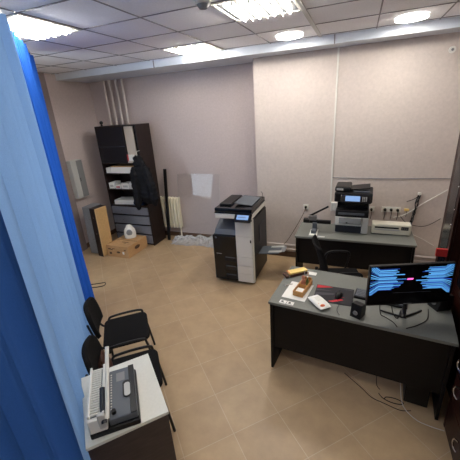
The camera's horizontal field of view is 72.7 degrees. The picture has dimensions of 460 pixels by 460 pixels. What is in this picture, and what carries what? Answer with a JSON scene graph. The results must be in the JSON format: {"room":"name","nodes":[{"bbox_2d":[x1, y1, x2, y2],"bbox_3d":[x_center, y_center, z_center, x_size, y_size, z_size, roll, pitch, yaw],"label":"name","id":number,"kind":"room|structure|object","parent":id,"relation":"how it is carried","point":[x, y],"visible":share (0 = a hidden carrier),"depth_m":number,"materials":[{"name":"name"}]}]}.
{"room":"print shop","nodes":[
{"label":"print shop","id":0,"kind":"room"},
{"bbox_2d":[44,74,114,242],"bbox_3d":[-3.993,-0.052,3.099,0.100,3.079,7.710,5,23,21],"label":"wall","id":1,"kind":"structure","parent":0,"point":[72,102],"depth_m":5.82,"materials":[{"name":"paint"}]},
{"bbox_2d":[38,73,87,251],"bbox_3d":[-3.050,-0.915,5.167,0.050,3.079,0.870,5,23,21],"label":"trim","id":2,"kind":"structure","parent":1,"relation":"attached to","point":[76,216],"depth_m":5.43,"materials":[{"name":"brown paint"}]},
{"bbox_2d":[66,159,88,198],"bbox_3d":[-2.789,-0.936,5.728,0.131,0.680,0.260,5,23,21],"label":"electrical box","id":3,"kind":"object","parent":1,"relation":"attached to","point":[75,167],"visible":0.94,"depth_m":5.67,"materials":[{"name":"grey plastic"}]},
{"bbox_2d":[86,228,115,247],"bbox_3d":[-2.639,0.145,6.505,0.015,0.090,0.975,5,23,21],"label":"baseboard","id":4,"kind":"structure","parent":1,"relation":"attached to","point":[113,231],"depth_m":6.71,"materials":[{"name":"brown"}]},
{"bbox_2d":[89,63,256,234],"bbox_3d":[-1.008,-1.325,5.857,3.500,3.081,0.100,5,23,21],"label":"wall","id":5,"kind":"structure","parent":0,"point":[201,122],"depth_m":5.52,"materials":[{"name":"paint"}]},
{"bbox_2d":[165,231,210,236],"bbox_3d":[-0.908,0.090,6.336,3.350,0.090,0.015,5,23,21],"label":"baseboard","id":6,"kind":"structure","parent":5,"relation":"attached to","point":[174,233],"depth_m":6.32,"materials":[{"name":"brown"}]},
{"bbox_2d":[0,0,459,73],"bbox_3d":[-1.103,-1.297,1.378,6.530,0.098,7.910,5,23,21],"label":"ceiling","id":7,"kind":"structure","parent":0,"point":[82,14],"depth_m":2.92,"materials":[{"name":"tile"}]},
{"bbox_2d":[0,11,31,54],"bbox_3d":[-1.316,-1.297,1.607,0.020,0.020,4.354,-13,23,-21],"label":"rail","id":8,"kind":"object","parent":7,"relation":"attached to","point":[0,11],"visible":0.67,"depth_m":2.73,"materials":[{"name":"grey plastic"}]},
{"bbox_2d":[0,211,83,459],"bbox_3d":[-0.542,0.603,0.802,0.097,3.005,1.128,-12,23,-20],"label":"curtain","id":9,"kind":"object","parent":8,"relation":"hanging from","point":[35,422],"visible":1,"depth_m":0.97,"materials":[{"name":"blue fabric"}]},
{"bbox_2d":[0,13,94,459],"bbox_3d":[-1.216,0.151,2.092,0.146,3.005,2.100,-12,23,-20],"label":"curtain","id":10,"kind":"object","parent":8,"relation":"hanging from","point":[30,210],"visible":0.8,"depth_m":1.86,"materials":[{"name":"blue fabric"}]},
{"bbox_2d":[12,32,94,300],"bbox_3d":[-1.861,-0.346,3.498,0.104,3.005,1.092,-13,23,-21],"label":"curtain","id":11,"kind":"object","parent":8,"relation":"hanging from","point":[27,61],"visible":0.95,"depth_m":3.22,"materials":[{"name":"blue fabric"}]},
{"bbox_2d":[6,13,80,39],"bbox_3d":[-1.664,-1.645,2.573,0.580,0.033,0.580,5,23,21],"label":"recessed light","id":12,"kind":"object","parent":7,"relation":"in","point":[28,27],"visible":0.84,"depth_m":2.54,"materials":[{"name":"white plastic"}]},
{"bbox_2d":[161,42,222,55],"bbox_3d":[-0.459,-2.245,3.910,0.580,0.033,0.580,5,23,21],"label":"recessed light","id":13,"kind":"object","parent":7,"relation":"in","point":[198,48],"visible":0.99,"depth_m":3.83,"materials":[{"name":"white plastic"}]},
{"bbox_2d":[195,0,210,9],"bbox_3d":[-0.193,-1.614,2.242,0.110,0.044,0.110,5,23,21],"label":"smoke detector","id":14,"kind":"object","parent":7,"relation":"attached to","point":[201,4],"visible":1,"depth_m":2.21,"materials":[{"name":"grey plastic"}]},
{"bbox_2d":[0,0,459,73],"bbox_3d":[-1.232,-1.116,1.079,6.330,0.004,6.972,5,23,21],"label":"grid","id":15,"kind":"structure","parent":7,"relation":"attached to","point":[19,12],"depth_m":3.04,"materials":[{"name":"grey metal"}]},
{"bbox_2d":[210,0,302,21],"bbox_3d":[0.227,-1.728,2.446,0.580,0.033,0.580,5,23,21],"label":"recessed light","id":16,"kind":"object","parent":7,"relation":"in","point":[237,10],"visible":0.97,"depth_m":2.44,"materials":[{"name":"white plastic"}]},
{"bbox_2d":[275,32,303,39],"bbox_3d":[0.665,-2.170,3.495,0.316,0.022,0.316,5,23,21],"label":"recessed light","id":17,"kind":"object","parent":7,"relation":"in","point":[288,35],"visible":1,"depth_m":3.44,"materials":[{"name":"white plastic"}]},
{"bbox_2d":[296,0,321,36],"bbox_3d":[-0.185,-1.031,0.677,0.040,0.008,6.972,5,23,21],"label":"trim","id":18,"kind":"structure","parent":7,"relation":"attached to","point":[305,12],"depth_m":2.82,"materials":[{"name":"grey plastic"}]},
{"bbox_2d":[394,12,430,22],"bbox_3d":[1.782,-2.082,3.066,0.316,0.022,0.316,5,23,21],"label":"recessed light","id":19,"kind":"object","parent":7,"relation":"in","point":[411,17],"visible":1,"depth_m":3.02,"materials":[{"name":"white plastic"}]},
{"bbox_2d":[82,233,452,459],"bbox_3d":[-0.898,1.664,2.520,6.530,0.100,7.910,5,23,21],"label":"floor","id":20,"kind":"structure","parent":0,"point":[223,395],"depth_m":2.88,"materials":[{"name":"tile"}]},
{"bbox_2d":[82,203,100,253],"bbox_3d":[-2.481,-0.028,5.787,0.230,0.899,0.288,3,22,18],"label":"case","id":21,"kind":"object","parent":20,"relation":"on","point":[93,246],"visible":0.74,"depth_m":5.66,"materials":[{"name":"silver metal"}]},
{"bbox_2d":[89,205,111,256],"bbox_3d":[-2.300,0.017,5.619,0.165,0.906,0.256,7,24,26],"label":"wooden board","id":22,"kind":"object","parent":20,"relation":"on","point":[99,218],"visible":0.88,"depth_m":5.54,"materials":[{"name":"brown wood"}]},
{"bbox_2d":[102,80,112,124],"bbox_3d":[-2.210,-1.325,6.207,0.043,2.980,0.044,5,23,21],"label":"pipe","id":23,"kind":"object","parent":20,"relation":"on","point":[103,82],"visible":0.34,"depth_m":5.79,"materials":[{"name":"white metal"}]},
{"bbox_2d":[108,80,117,124],"bbox_3d":[-2.085,-1.315,6.159,0.043,2.980,0.044,5,23,21],"label":"pipe","id":24,"kind":"object","parent":20,"relation":"on","point":[109,82],"visible":0.34,"depth_m":5.74,"materials":[{"name":"white metal"}]},
{"bbox_2d":[114,79,123,124],"bbox_3d":[-1.959,-1.305,6.111,0.043,2.980,0.044,5,23,21],"label":"pipe","id":25,"kind":"object","parent":20,"relation":"on","point":[115,81],"visible":0.32,"depth_m":5.69,"materials":[{"name":"white metal"}]},
{"bbox_2d":[83,297,155,355],"bbox_3d":[-1.020,1.000,2.995,0.544,0.814,0.504,-10,22,-16],"label":"chair","id":26,"kind":"object","parent":20,"relation":"on","point":[132,328],"visible":0.83,"depth_m":2.92,"materials":[{"name":"black fabric"}]},
{"bbox_2d":[120,78,129,123],"bbox_3d":[-1.833,-1.295,6.062,0.043,2.980,0.044,5,23,21],"label":"pipe","id":27,"kind":"object","parent":20,"relation":"on","point":[121,80],"visible":0.34,"depth_m":5.65,"materials":[{"name":"white metal"}]},
{"bbox_2d":[106,235,147,258],"bbox_3d":[-1.907,0.289,5.815,0.482,0.220,0.552,5,23,21],"label":"cardboard box","id":28,"kind":"object","parent":20,"relation":"on","point":[122,247],"visible":0.94,"depth_m":5.64,"materials":[{"name":"brown cardboard"}]},
{"bbox_2d":[124,224,135,238],"bbox_3d":[-1.873,0.020,5.835,0.220,0.261,0.158,-7,21,-8],"label":"plastic jug","id":29,"kind":"object","parent":28,"relation":"on","point":[129,231],"visible":1,"depth_m":5.79,"materials":[{"name":"white plastic"}]},
{"bbox_2d":[81,335,175,431],"bbox_3d":[-0.788,1.184,2.475,0.544,0.814,0.504,-10,22,-16],"label":"chair","id":30,"kind":"object","parent":20,"relation":"on","point":[91,347],"visible":0.44,"depth_m":2.44,"materials":[{"name":"black fabric"}]},
{"bbox_2d":[98,350,112,368],"bbox_3d":[-0.965,1.035,2.398,0.110,0.212,0.200,-10,22,-16],"label":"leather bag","id":31,"kind":"object","parent":30,"relation":"on","point":[102,356],"visible":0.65,"depth_m":2.37,"materials":[{"name":"brown leather"}]},
{"bbox_2d":[81,354,176,459],"bbox_3d":[-0.647,1.362,2.072,0.445,0.749,0.532,-14,23,-23],"label":"side table","id":32,"kind":"object","parent":20,"relation":"on","point":[150,439],"visible":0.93,"depth_m":1.82,"materials":[{"name":"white laminate"}]},
{"bbox_2d":[86,346,140,439],"bbox_3d":[-0.689,0.875,1.802,0.260,0.354,0.409,-11,22,-17],"label":"machine","id":33,"kind":"object","parent":32,"relation":"on","point":[113,405],"visible":1,"depth_m":1.75,"materials":[{"name":"black plastic"}]},
{"bbox_2d":[94,123,165,245],"bbox_3d":[-1.854,-0.828,5.929,0.875,2.215,0.429,5,23,21],"label":"bookcase","id":34,"kind":"object","parent":20,"relation":"on","point":[115,142],"visible":0.79,"depth_m":5.79,"materials":[{"name":"brown wood"}]},
{"bbox_2d":[106,166,111,172],"bbox_3d":[-2.199,-1.154,5.908,0.110,0.099,0.290,3,22,18],"label":"paper stack","id":35,"kind":"object","parent":34,"relation":"on","point":[108,169],"visible":0.49,"depth_m":5.78,"materials":[{"name":"white paper"}]},
{"bbox_2d":[109,180,120,188],"bbox_3d":[-2.199,-0.872,5.983,0.120,0.110,0.202,3,22,18],"label":"carton","id":36,"kind":"object","parent":34,"relation":"on","point":[112,184],"visible":0.77,"depth_m":5.90,"materials":[{"name":"white cardboard"}]},
{"bbox_2d":[105,173,129,174],"bbox_3d":[-1.867,-1.087,5.843,0.831,0.020,0.385,5,23,21],"label":"shelf","id":37,"kind":"object","parent":34,"relation":"attached to","point":[105,173],"depth_m":5.73,"materials":[{"name":"brown wood"}]},
{"bbox_2d":[103,163,132,163],"bbox_3d":[-1.879,-1.264,5.775,0.831,0.020,0.385,5,23,21],"label":"shelf","id":38,"kind":"object","parent":34,"relation":"attached to","point":[103,163],"depth_m":5.64,"materials":[{"name":"brown wood"}]},
{"bbox_2d":[115,183,121,188],"bbox_3d":[-2.062,-0.843,5.938,0.130,0.070,0.202,4,22,20],"label":"carton","id":39,"kind":"object","parent":34,"relation":"on","point":[117,186],"visible":0.64,"depth_m":5.86,"materials":[{"name":"white cardboard"}]},
{"bbox_2d":[109,188,132,190],"bbox_3d":[-1.848,-0.812,5.949,0.831,0.020,0.385,5,23,21],"label":"shelf","id":40,"kind":"object","parent":34,"relation":"attached to","point":[110,189],"depth_m":5.86,"materials":[{"name":"brown wood"}]},
{"bbox_2d":[111,164,133,172],"bbox_3d":[-1.871,-1.143,5.785,0.550,0.124,0.315,5,23,21],"label":"paper stack","id":41,"kind":"object","parent":34,"relation":"on","point":[120,168],"visible":0.46,"depth_m":5.68,"materials":[{"name":"white paper"}]},
{"bbox_2d":[114,197,133,203],"bbox_3d":[-1.988,-0.574,6.072,0.410,0.084,0.250,2,22,15],"label":"pile","id":42,"kind":"object","parent":34,"relation":"on","point":[122,200],"visible":0.76,"depth_m":5.98,"materials":[{"name":"white paper"}]},
{"bbox_2d":[121,181,130,188],"bbox_3d":[-1.904,-0.844,5.872,0.170,0.100,0.202,5,23,21],"label":"carton","id":43,"kind":"object","parent":34,"relation":"on","point":[125,185],"visible":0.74,"depth_m":5.79,"materials":[{"name":"white cardboard"}]},
{"bbox_2d":[112,203,146,206],"bbox_3d":[-1.828,-0.524,6.060,0.831,0.020,0.385,5,23,21],"label":"shelf","id":44,"kind":"object","parent":34,"relation":"attached to","point":[113,204],"depth_m":5.96,"materials":[{"name":"brown wood"}]},
{"bbox_2d":[127,155,133,162],"bbox_3d":[-1.753,-1.255,5.505,0.175,0.140,0.026,5,23,21],"label":"pack","id":45,"kind":"object","parent":34,"relation":"on","point":[130,157],"visible":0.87,"depth_m":5.49,"materials":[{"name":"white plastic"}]},
{"bbox_2d":[129,150,158,209],"bbox_3d":[-1.483,-0.842,5.408,0.514,1.026,0.212,5,23,21],"label":"coat","id":46,"kind":"object","parent":34,"relation":"hanging from","point":[144,188],"visible":1,"depth_m":5.35,"materials":[{"name":"fabric"}]},
{"bbox_2d":[132,155,144,165],"bbox_3d":[-1.556,-1.177,5.311,0.257,0.190,0.144,5,23,21],"label":"hood","id":47,"kind":"object","parent":46,"relation":"attached to","point":[138,160],"depth_m":5.26,"materials":[{"name":"fabric"}]},
{"bbox_2d":[163,169,170,239],"bbox_3d":[-1.211,-0.468,6.017,0.164,1.400,0.061,-16,24,-29],"label":"metal post","id":48,"kind":"object","parent":20,"relation":"on","point":[164,170],"visible":1,"depth_m":5.99,"materials":[{"name":"black metal"}]},
{"bbox_2d":[160,196,182,235],"bbox_3d":[-1.209,-0.254,6.234,0.533,0.838,0.110,5,23,21],"label":"radiator","id":49,"kind":"object","parent":20,"relation":"on","point":[175,214],"visible":0.69,"depth_m":6.12,"materials":[{"name":"beige metal"}]},
{"bbox_2d":[171,235,213,247],"bbox_3d":[-0.655,0.179,5.966,1.114,0.150,0.353,5,23,21],"label":"plastic film","id":50,"kind":"object","parent":20,"relation":"on","point":[188,240],"visible":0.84,"depth_m":5.89,"materials":[{"name":"white"}]},
{"bbox_2d":[213,193,286,282],"bbox_3d":[0.325,0.110,4.520,0.957,1.197,0.813,5,23,21],"label":"photocopier","id":51,"kind":"object","parent":20,"relation":"on","point":[241,249],"visible":1,"depth_m":4.36,"materials":[{"name":"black plastic"}]},
{"bbox_2d":[215,218,235,234],"bbox_3d":[0.047,-0.133,4.583,0.320,0.159,0.670,5,23,21],"label":"tray","id":52,"kind":"object","parent":51,"relation":"on","point":[225,226],"depth_m":4.37,"materials":[{"name":"grey plastic"}]},
{"bbox_2d":[234,195,259,205],"bbox_3d":[0.248,-0.417,4.376,0.249,0.034,0.420,5,23,21],"label":"tray","id":53,"kind":"object","parent":51,"relation":"on","point":[246,200],"depth_m":4.32,"materials":[{"name":"grey plastic"}]},
{"bbox_2d":[258,245,286,253],"bbox_3d":[0.622,0.283,4.505,0.368,0.060,0.270,5,23,21],"label":"tray","id":54,"kind":"object","parent":51,"relation":"on","point":[262,249],"depth_m":4.49,"materials":[{"name":"grey plastic"}]},
{"bbox_2d":[312,234,362,276],"bbox_3d":[1.235,0.549,3.570,0.609,0.942,0.593,-1,21,7],"label":"office chair","id":55,"kind":"object","parent":20,"relation":"on","point":[323,265],"visible":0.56,"depth_m":3.53,"materials":[{"name":"black fabric"}]},
{"bbox_2d":[295,222,416,269],"bbox_3d":[1.623,0.378,4.214,1.400,0.749,0.560,5,23,21],"label":"desk","id":56,"kind":"object","parent":20,"relation":"on","point":[365,250],"visible":0.75,"depth_m":3.95,"materials":[{"name":"black laminate"}]},
{"bbox_2d":[303,206,330,235],"bbox_3d":[1.124,-0.126,4.061,0.350,0.360,0.220,5,23,21],"label":"desk lamp","id":57,"kind":"object","parent":56,"relation":"on","point":[312,218],"visible":0.97,"depth_m":4.11,"materials":[{"name":"black plastic"}]},
{"bbox_2d":[334,182,372,233],"bbox_3d":[1.602,-0.296,4.078,0.445,0.596,0.446,5,23,23],"label":"printer","id":58,"kind":"object","parent":56,"relation":"on","point":[352,210],"visible":1,"depth_m":3.95,"materials":[{"name":"black plastic"}]},
{"bbox_2d":[339,217,360,224],"bbox_3d":[1.527,-0.114,3.981,0.265,0.080,0.057,5,23,23],"label":"tray","id":59,"kind":"object","parent":58,"relation":"on","point":[342,220],"depth_m":3.97,"materials":[{"name":"black plastic"}]},
{"bbox_2d":[351,183,370,189],"bbox_3d":[1.670,-0.551,3.979,0.217,0.037,0.240,5,23,23],"label":"tray","id":60,"kind":"object","parent":58,"relation":"on","point":[359,186],"depth_m":3.95,"materials":[{"name":"black plastic"}]},
{"bbox_2d":[371,220,411,235],"bbox_3d":[2.027,-0.024,3.944,0.440,0.140,0.157,5,23,22],"label":"laminator","id":61,"kind":"object","parent":56,"relation":"on","point":[378,226],"visible":1,"depth_m":3.89,"materials":[{"name":"beige plastic"}]},
{"bbox_2d":[268,266,458,419],"bbox_3d":[1.137,0.930,2.870,1.385,0.749,0.715,7,24,26],"label":"desk","id":62,"kind":"object","parent":20,"relation":"on","point":[421,356],"visible":0.83,"depth_m":2.51,"materials":[{"name":"black laminate"}]},
{"bbox_2d":[282,271,307,277],"bbox_3d":[0.657,0.437,3.155,0.240,0.026,0.092,-10,22,-14],"label":"case","id":63,"kind":"object","parent":62,"relation":"on","point":[285,274],"visible":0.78,"depth_m":3.12,"materials":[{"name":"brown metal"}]},
{"bbox_2d":[286,267,307,274],"bbox_3d":[0.677,0.412,3.153,0.200,0.018,0.074,-10,22,-14],"label":"notepad","id":64,"kind":"object","parent":63,"relation":"on","point":[302,269],"visible":1,"depth_m":3.14,"materials":[{"name":"paper"}]},
{"bbox_2d":[281,281,312,301],"bbox_3d":[0.624,0.561,2.873,0.210,0.002,0.290,8,24,28],"label":"paper sheet","id":65,"kind":"object","parent":62,"relation":"on","point":[288,293],"visible":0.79,"depth_m":2.84,"materials":[{"name":"white paper"}]},
{"bbox_2d":[293,276,312,297],"bbox_3d":[0.671,0.517,2.876,0.092,0.070,0.260,10,25,31],"label":"desk organizer","id":66,"kind":"object","parent":65,"relation":"on","point":[305,287],"visible":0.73,"depth_m":2.85,"materials":[{"name":"brown wood"}]},
{"bbox_2d":[301,275,305,284],"bbox_3d":[0.682,0.472,2.911,0.046,0.114,0.035,0,21,10],"label":"figurine","id":67,"kind":"object","parent":66,"relation":"in","point":[303,281],"visible":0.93,"depth_m":2.90,"materials":[{"name":"brown ceramic"}]},
{"bbox_2d":[308,295,330,309],"bbox_3d":[0.758,0.611,2.658,0.116,0.044,0.200,-10,22,-16],"label":"pack","id":68,"kind":"object","parent":62,"relation":"on","point":[318,301],"visible":1,"depth_m":2.63,"materials":[{"name":"white paper"}]},
{"bbox_2d":[314,284,353,305],"bbox_3d":[0.922,0.576,2.778,0.325,0.004,0.270,5,23,23],"label":"mouse pad","id":69,"kind":"object","parent":62,"relation":"on","point":[327,293],"visible":0.75,"depth_m":2.78,"materials":[{"name":"fabric"}]},
{"bbox_2d":[317,285,343,301],"bbox_3d":[0.902,0.560,2.818,0.161,0.001,0.297,-7,21,-7],"label":"print","id":70,"kind":"object","parent":69,"relation":"on","point":[328,293],"depth_m":2.81,"materials":[{"name":"red"}]},
{"bbox_2d":[315,288,352,294],"bbox_3d":[0.935,0.557,2.820,0.344,0.001,0.106,-1,21,8],"label":"print","id":71,"kind":"object","parent":69,"relation":"on","point":[319,291],"depth_m":2.83,"materials":[{"name":"grey"}]},
{"bbox_2d":[335,291,342,313],"bbox_3d":[0.912,0.605,2.650,0.065,0.039,0.328,5,23,23],"label":"computer mouse","id":72,"kind":"object","parent":69,"relation":"on","point":[339,294],"visible":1,"depth_m":2.71,"materials":[{"name":"black plastic"}]},
{"bbox_2d":[350,301,365,319],"bbox_3d":[1.016,0.626,2.477,0.104,0.114,0.085,-22,28,-39],"label":"speaker","id":73,"kind":"object","parent":62,"relation":"on","point":[358,309],"visible":0.98,"depth_m":2.45},
{"bbox_2d":[354,288,407,307],"bbox_3d":[1.288,0.580,2.674,0.410,0.023,0.150,8,24,29],"label":"keyboard","id":74,"kind":"object","parent":62,"relation":"on","point":[359,293],"visible":0.25,"depth_m":2.71,"materials":[{"name":"black plastic"}]},
{"bbox_2d":[365,261,455,318],"bbox_3d":[1.340,0.455,2.397,0.612,0.486,0.130,-3,21,2],"label":"computer monitor","id":75,"kind":"object","parent":62,"relation":"on","point":[423,282],"visible":0.99,"depth_m":2.31,"materials":[{"name":"black plastic"}]},
{"bbox_2d":[406,309,428,328],"bbox_3d":[1.461,0.688,2.387,0.358,0.006,0.058,-18,25,-32],"label":"cable","id":76,"kind":"object","parent":62,"relation":"on","point":[428,309],"visible":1,"depth_m":2.36,"materials":[{"name":"black plastic"}]},
{"bbox_2d":[427,293,453,311],"bbox_3d":[1.686,0.551,2.497,0.135,0.154,0.110,-7,21,-7],"label":"speaker","id":77,"kind":"object","parent":62,"relation":"on","point":[443,306],"visible":0.43,"depth_m":2.46},
{"bbox_2d":[346,374,410,410],"bbox_3d":[1.223,1.399,2.669,0.094,0.006,0.566,-22,27,-39],"label":"cable","id":78,"kind":"object","parent":20,"relation":"on","point":[346,374],"visible":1,"depth_m":2.60,"materials":[{"name":"black plastic"}]},
{"bbox_2d":[378,393,403,404],"bbox_3d":[1.338,1.413,2.602,0.193,0.015,0.062,8,24,29],"label":"cable","id":79,"kind":"object","parent":20,"relation":"on","point":[378,393],"visible":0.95,"depth_m":2.60,"materials":[{"name":"black plastic"}]},
{"bbox_2d":[403,384,429,407],"bbox_3d":[1.589,1.180,2.650,0.170,0.374,0.414,7,24,26],"label":"computer tower","id":80,"kind":"object","parent":20,"relation":"on","point":[411,394],"visible":0.35,"depth_m":2.52,"materials":[{"name":"black plastic"}]},
{"bbox_2d":[400,383,443,430],"bbox_3d":[1.459,1.337,2.425,0.094,0.269,0.384,-15,24,-26],"label":"cable","id":81,"kind":"object","parent":20,"relation":"on","point":[400,383],"visible":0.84,"depth_m":2.44,"materials":[{"name":"white plastic"}]},
{"bbox_2d":[435,133,459,292],"bbox_3d":[2.091,0.032,2.663,0.466,2.450,0.330,5,23,21],"label":"tall cabinet","id":82,"kind":"object","parent":20,"relation":"on","point":[449,239],"visible":0.33,"depth_m":2.62,"materials":[{"name":"brown wood"}]},
{"bbox_2d":[435,248,447,256],"bbox_3d":[1.809,0.193,2.673,0.084,0.070,0.024,5,23,21],"label":"tag","id":83,"kind":"object","parent":82,"relation":"attached to","point":[441,252],"visible":1,"depth_m":2.66,"materials":[{"name":"red plastic"}]},
{"bbox_2d":[443,359,459,459],"bbox_3d":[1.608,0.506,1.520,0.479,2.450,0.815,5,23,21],"label":"drawer cabinet","id":84,"kind":"object","parent":20,"relation":"on","point":[451,423],"visible":1,"depth_m":2.17,"materials":[{"name":"brown wood"}]},
{"bbox_2d":[446,257,459,397],"bbox_3d":[1.935,0.229,2.180,0.383,2.450,0.735,5,23,21],"label":"tall cabinet","id":85,"kind":"object","parent":20,"relation":"on","point":[455,308],"visible":0.28,"depth_m":2.58,"materials":[{"name":"brown wood"}]},
{"bbox_2d":[253,32,459,261],"bbox_3d":[1.917,-0.996,4.478,3.080,3.081,0.410,5,23,21],"label":"wall","id":86,"kind":"structure","parent":0,"point":[398,106],"depth_m":4.20,"materials":[{"name":"paint"}]},
{"bbox_2d":[55,16,459,82],"bbox_3d":[0.156,-2.454,4.419,6.330,0.096,0.735,5,23,21],"label":"ceiling beam","id":87,"kind":"structure","parent":86,"relation":"attached to","point":[243,55],"depth_m":4.03,"materials":[{"name":"paint"}]},
{"bbox_2d":[269,251,295,256],"bbox_3d":[1.891,0.469,4.850,2.980,0.090,0.015,5,23,21],"label":"baseboard","id":88,"kind":"structure","parent":86,"relation":"attached to","point":[286,253],"depth_m":5.20,"materials":[{"name":"brown wood"}]},
{"bbox_2d":[284,206,306,243],"bbox_3d":[0.987,-0.035,4.963,0.444,0.723,0.041,2,22,16],"label":"cable","id":89,"kind":"object","parent":86,"relation":"attached to","point":[305,206],"visible":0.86,"depth_m":4.90,"materials":[{"name":"black plastic"}]},
{"bbox_2d":[331,202,337,210],"bbox_3d":[1.542,-0.349,4.633,0.090,0.130,0.052,5,23,21],"label":"junction box","id":90,"kind":"object","parent":86,"relation":"attached to","point":[333,204],"visible":0.78,"depth_m":4.61,"materials":[{"name":"white plastic"}]},
{"bbox_2d":[330,47,339,201],"bbox_3d":[1.430,-1.354,4.286,0.022,2.016,0.013,5,23,21],"label":"cable conduit","id":91,"kind":"object","parent":86,"relation":"attached to","point":[338,47],"visible":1,"depth_m":4.23,"materials":[{"name":"white plastic"}]},
{"bbox_2d":[267,242,435,259],"bbox_3d":[1.874,0.312,4.760,2.950,0.040,0.069,5,23,21],"label":"pipe","id":92,"kind":"object","parent":86,"relation":"attached to","point":[270,243],"visible":0.15,"depth_m":5.04,"materials":[{"name":"beige paint"}]},
{"bbox_2d":[286,248,431,262],"bbox_3d":[1.879,0.382,4.787,2.950,0.040,0.069,5,23,21],"label":"pipe","id":93,"kind":"object","parent":86,"relation":"attached to","point":[289,249],"visible":0.02,"depth_m":4.46,"materials":[{"name":"beige paint"}]},
{"bbox_2d":[381,206,400,212],"bbox_3d":[2.260,-0.287,4.383,0.240,0.080,0.014,5,23,21],"label":"wall socket","id":94,"kind":"object","parent":86,"relation":"attached to","point":[383,207],"visible":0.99,"depth_m":4.38,"materials":[{"name":"white plastic"}]},
{"bbox_2d":[333,177,450,178],"bbox_3d":[2.175,-0.705,4.244,1.490,0.023,0.009,5,23,21],"label":"cable","id":95,"kind":"object","parent":86,"relation":"attached to","point":[333,177],"visible":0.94,"depth_m":4.20,"materials":[{"name":"grey plastic"}]},
{"bbox_2d":[407,192,421,223],"bbox_3d":[2.492,-0.234,4.288,0.162,0.574,0.042,5,23,21],"label":"wire bundle","id":96,"kind":"object","parent":86,"relation":"attached to","point":[419,193],"visible":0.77,"depth_m":4.22,"materials":[{"name":"black"}]},
{"bbox_2d":[393,189,447,217],"bbox_3d":[2.556,-0.345,4.218,0.595,0.434,0.026,5,23,22],"label":"loose cable","id":97,"kind":"object","parent":86,"relation":"attached to","point":[447,189],"visible":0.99,"depth_m":4.18,"materials":[{"name":"white plastic"}]},
{"bbox_2d":[448,46,455,52],"bbox_3d":[2.519,-2.043,3.538,0.072,0.072,0.026,5,23,21],"label":"wall sensor","id":98,"kind":"object","parent":86,"relation":"attached to","point":[452,49],"visible":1,"depth_m":3.53,"materials":[{"name":"white plastic"}]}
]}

